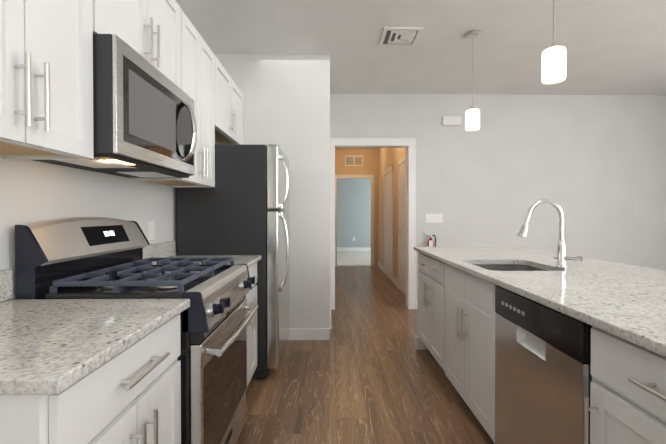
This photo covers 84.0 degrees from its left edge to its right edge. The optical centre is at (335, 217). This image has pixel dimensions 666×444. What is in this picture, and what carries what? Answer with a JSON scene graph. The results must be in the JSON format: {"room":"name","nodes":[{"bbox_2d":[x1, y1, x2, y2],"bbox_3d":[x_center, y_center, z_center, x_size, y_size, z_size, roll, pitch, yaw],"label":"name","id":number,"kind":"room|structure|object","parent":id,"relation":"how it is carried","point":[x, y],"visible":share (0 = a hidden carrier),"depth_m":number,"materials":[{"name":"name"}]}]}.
{"room":"kitchen","nodes":[
{"label":"kitchen","id":0,"kind":"room"},
{"bbox_2d":[0,155,176,298],"bbox_3d":[-1.190,-0.158,0.359,0.120,2.730,6.340,0,1,-1],"label":"wall","id":1,"kind":"structure","parent":0,"point":[32,191],"depth_m":1.61,"materials":[{"name":"paint"}]},
{"bbox_2d":[0,0,111,159],"bbox_3d":[-0.987,-0.690,1.022,0.304,0.920,0.650,0,1,-1],"label":"upper cabinet","id":2,"kind":"object","parent":1,"relation":"attached to","point":[46,79],"depth_m":1.10,"materials":[{"name":"white wood"}]},
{"bbox_2d":[0,241,174,301],"bbox_3d":[-1.139,0.227,1.653,0.020,0.104,1.998,0,1,-1],"label":"backsplash","id":3,"kind":"structure","parent":1,"relation":"attached to","point":[163,250],"depth_m":2.22,"materials":[{"name":"stone"}]},
{"bbox_2d":[112,0,183,90],"bbox_3d":[-0.998,-0.919,1.662,0.304,0.474,0.760,0,1,-1],"label":"upper cabinet","id":4,"kind":"object","parent":1,"relation":"attached to","point":[154,29],"depth_m":1.72,"materials":[{"name":"white wood"}]},
{"bbox_2d":[34,34,196,177],"bbox_3d":[-0.929,-0.430,1.668,0.441,0.432,0.756,0,1,-1],"label":"microwave","id":5,"kind":"object","parent":4,"relation":"attached to","point":[144,123],"visible":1,"depth_m":1.46,"materials":[{"name":"grey metal"}]},
{"bbox_2d":[148,221,154,240],"bbox_3d":[-1.158,0.081,2.330,0.008,0.120,0.080,0,1,-1],"label":"electrical outlet","id":6,"kind":"object","parent":1,"relation":"attached to","point":[151,230],"visible":1,"depth_m":2.32,"materials":[{"name":"white plastic"}]},
{"bbox_2d":[128,13,219,187],"bbox_3d":[-1.009,-0.703,2.347,0.304,0.920,0.732,0,1,-1],"label":"upper cabinet","id":7,"kind":"object","parent":1,"relation":"attached to","point":[201,66],"depth_m":2.39,"materials":[{"name":"white wood"}]},
{"bbox_2d":[220,63,242,143],"bbox_3d":[-1.022,-0.933,3.084,0.304,0.474,0.873,0,1,-1],"label":"upper cabinet","id":8,"kind":"object","parent":1,"relation":"attached to","point":[231,97],"depth_m":3.06,"materials":[{"name":"white wood"}]},
{"bbox_2d":[214,54,329,328],"bbox_3d":[-0.688,-0.196,4.166,1.250,2.730,1.256,0,1,-1],"label":"wall","id":9,"kind":"structure","parent":0,"point":[286,104],"depth_m":3.54,"materials":[{"name":"paint"}]},
{"bbox_2d":[288,327,330,339],"bbox_3d":[-0.610,1.120,3.545,1.143,0.110,0.013,0,1,-1],"label":"baseboard","id":10,"kind":"structure","parent":9,"relation":"attached to","point":[311,334],"depth_m":3.54,"materials":[{"name":"white wood"}]},
{"bbox_2d":[330,94,332,137],"bbox_3d":[-0.050,-0.202,4.744,0.045,2.730,0.120,0,1,-1],"label":"wall","id":11,"kind":"structure","parent":0,"point":[331,115],"depth_m":4.67,"materials":[{"name":"paint"}]},
{"bbox_2d":[337,251,370,265],"bbox_3d":[0.619,1.133,10.439,5.740,0.066,3.570,0,1,-1],"label":"floor","id":12,"kind":"structure","parent":0,"point":[353,258],"depth_m":10.01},
{"bbox_2d":[337,179,370,246],"bbox_3d":[0.591,-0.261,12.150,5.740,2.700,0.120,0,1,-1],"label":"wall","id":13,"kind":"structure","parent":0,"point":[353,207],"depth_m":12.09,"materials":[{"name":"paint"}]},
{"bbox_2d":[337,247,370,250],"bbox_3d":[0.592,1.028,12.095,5.498,0.110,0.014,0,1,-1],"label":"baseboard","id":14,"kind":"structure","parent":13,"relation":"attached to","point":[338,248],"depth_m":12.09,"materials":[{"name":"white wood"}]},
{"bbox_2d":[336,149,378,265],"bbox_3d":[1.707,-0.226,8.598,3.386,2.700,0.120,0,1,-1],"label":"wall","id":15,"kind":"structure","parent":0,"point":[343,169],"depth_m":8.51,"materials":[{"name":"paint"}]},
{"bbox_2d":[345,155,362,165],"bbox_3d":[0.426,-1.307,8.499,0.410,0.245,0.012,0,1,-1],"label":"air vent","id":16,"kind":"object","parent":15,"relation":"in","point":[353,160],"visible":1,"depth_m":8.49,"materials":[{"name":"beige metal"}]},
{"bbox_2d":[335,175,373,266],"bbox_3d":[0.425,0.069,8.572,0.930,2.111,0.144,0,1,-1],"label":"door frame","id":17,"kind":"structure","parent":15,"relation":"attached to","point":[371,177],"depth_m":8.49,"materials":[{"name":"white wood"}]},
{"bbox_2d":[236,266,494,443],"bbox_3d":[1.711,1.211,2.961,6.006,0.060,11.420,0,1,-1],"label":"floor","id":18,"kind":"structure","parent":0,"point":[368,373],"depth_m":2.58,"materials":[{"name":"brown wood"}]},
{"bbox_2d":[0,314,180,443],"bbox_3d":[-0.834,0.761,0.990,0.607,0.880,0.618,0,1,-1],"label":"base cabinet","id":19,"kind":"object","parent":18,"relation":"on","point":[131,394],"depth_m":0.90,"materials":[{"name":"white wood"}]},
{"bbox_2d":[0,255,260,394],"bbox_3d":[-0.832,0.295,1.659,0.634,0.030,1.998,0,1,-1],"label":"countertop","id":20,"kind":"structure","parent":19,"relation":"on","point":[52,346],"depth_m":0.93,"materials":[{"name":"stone"}]},
{"bbox_2d":[15,217,257,443],"bbox_3d":[-0.764,0.595,1.677,0.722,1.198,0.748,0,1,-1],"label":"range","id":21,"kind":"object","parent":18,"relation":"on","point":[83,258],"visible":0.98,"depth_m":1.46,"materials":[{"name":"silver metal"}]},
{"bbox_2d":[177,144,289,378],"bbox_3d":[-0.745,0.315,3.043,0.798,1.730,0.758,0,1,-1],"label":"refrigerator","id":22,"kind":"object","parent":18,"relation":"on","point":[240,205],"visible":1,"depth_m":2.66,"materials":[{"name":"grey metal"}]},
{"bbox_2d":[246,262,257,385],"bbox_3d":[-0.857,0.747,2.358,0.607,0.880,0.606,0,1,-1],"label":"base cabinet","id":23,"kind":"object","parent":18,"relation":"on","point":[251,296],"depth_m":2.45,"materials":[{"name":"white wood"}]},
{"bbox_2d":[416,252,665,443],"bbox_3d":[1.200,0.755,1.428,0.939,0.882,3.859,0,1,-1],"label":"kitchen island","id":24,"kind":"object","parent":18,"relation":"on","point":[455,336],"visible":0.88,"depth_m":1.84,"materials":[{"name":"white wood"}]},
{"bbox_2d":[414,247,665,356],"bbox_3d":[1.239,0.297,1.429,1.000,0.030,3.870,0,1,-1],"label":"island countertop","id":25,"kind":"structure","parent":24,"relation":"on","point":[627,302],"depth_m":1.53,"materials":[{"name":"stone"}]},
{"bbox_2d":[517,199,582,267],"bbox_3d":[1.168,0.086,2.025,0.322,0.378,0.123,0,1,-1],"label":"faucet","id":26,"kind":"object","parent":25,"relation":"on","point":[561,257],"visible":1,"depth_m":2.04,"materials":[{"name":"silver metal"}]},
{"bbox_2d":[495,285,591,443],"bbox_3d":[1.069,0.760,1.464,0.618,0.872,0.617,0,1,-1],"label":"dishwasher","id":27,"kind":"object","parent":24,"relation":"in","point":[543,377],"visible":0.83,"depth_m":1.40,"materials":[{"name":"grey metal"}]},
{"bbox_2d":[378,148,405,279],"bbox_3d":[1.082,-0.206,6.676,0.120,2.700,3.704,0,1,-1],"label":"wall","id":28,"kind":"structure","parent":0,"point":[389,157],"depth_m":6.96,"materials":[{"name":"paint"}]},
{"bbox_2d":[378,262,383,272],"bbox_3d":[0.992,1.075,8.058,0.014,0.110,0.959,0,1,-1],"label":"baseboard","id":29,"kind":"structure","parent":28,"relation":"attached to","point":[380,266],"depth_m":7.93,"materials":[{"name":"wood"}]},
{"bbox_2d":[384,155,405,294],"bbox_3d":[0.999,0.113,6.259,0.058,2.070,2.620,0,1,-1],"label":"door frame","id":30,"kind":"structure","parent":28,"relation":"attached to","point":[388,222],"depth_m":5.96,"materials":[{"name":"wood"}]},
{"bbox_2d":[392,276,397,287],"bbox_3d":[1.021,1.093,6.295,0.014,0.110,0.570,0,1,-1],"label":"baseboard","id":31,"kind":"structure","parent":28,"relation":"attached to","point":[394,279],"depth_m":6.25,"materials":[{"name":"wood"}]},
{"bbox_2d":[175,0,665,148],"bbox_3d":[1.711,-1.594,2.933,6.006,0.150,11.420,0,1,-1],"label":"ceiling","id":32,"kind":"structure","parent":0,"point":[615,47],"depth_m":3.24,"materials":[{"name":"paint"}]},
{"bbox_2d":[379,27,422,46],"bbox_3d":[0.552,-1.540,3.172,0.320,0.022,0.320,0,1,-1],"label":"ceiling vent","id":33,"kind":"object","parent":32,"relation":"in","point":[399,36],"visible":0.98,"depth_m":3.14,"materials":[{"name":"white metal"}]},
{"bbox_2d":[465,30,480,130],"bbox_3d":[1.160,-1.147,3.129,0.128,0.806,0.128,0,1,-1],"label":"pendant light","id":34,"kind":"object","parent":32,"relation":"hanging from","point":[472,118],"visible":1,"depth_m":3.10,"materials":[{"name":"white glass"}]},
{"bbox_2d":[541,0,566,83],"bbox_3d":[1.169,-1.135,1.979,0.128,0.806,0.128,0,1,-1],"label":"pendant light","id":35,"kind":"object","parent":32,"relation":"hanging from","point":[553,62],"visible":1,"depth_m":1.94,"materials":[{"name":"white glass"}]},
{"bbox_2d":[333,94,665,308],"bbox_3d":[2.328,-0.202,4.784,4.711,2.730,0.120,0,1,-1],"label":"wall","id":36,"kind":"structure","parent":0,"point":[593,167],"depth_m":4.72,"materials":[{"name":"paint"}]},
{"bbox_2d":[330,138,415,309],"bbox_3d":[0.471,0.080,4.755,1.086,2.165,0.162,0,1,-1],"label":"door frame","id":37,"kind":"structure","parent":36,"relation":"attached to","point":[409,144],"depth_m":4.68,"materials":[{"name":"white wood"}]},
{"bbox_2d":[424,231,435,246],"bbox_3d":[1.194,0.340,4.662,0.148,0.338,0.096,0,1,-1],"label":"fire extinguisher","id":38,"kind":"object","parent":36,"relation":"attached to","point":[430,242],"visible":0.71,"depth_m":4.65,"materials":[{"name":"red metal"}]},
{"bbox_2d":[425,214,442,222],"bbox_3d":[1.250,0.010,4.701,0.217,0.102,0.012,0,1,-1],"label":"switch plate","id":39,"kind":"object","parent":36,"relation":"attached to","point":[433,218],"visible":1,"depth_m":4.70,"materials":[{"name":"white plastic"}]},
{"bbox_2d":[442,116,460,125],"bbox_3d":[1.467,-1.223,4.676,0.235,0.117,0.045,0,1,-1],"label":"door chime","id":40,"kind":"object","parent":36,"relation":"attached to","point":[451,120],"visible":0.96,"depth_m":4.66,"materials":[{"name":"white plastic"}]}
]}

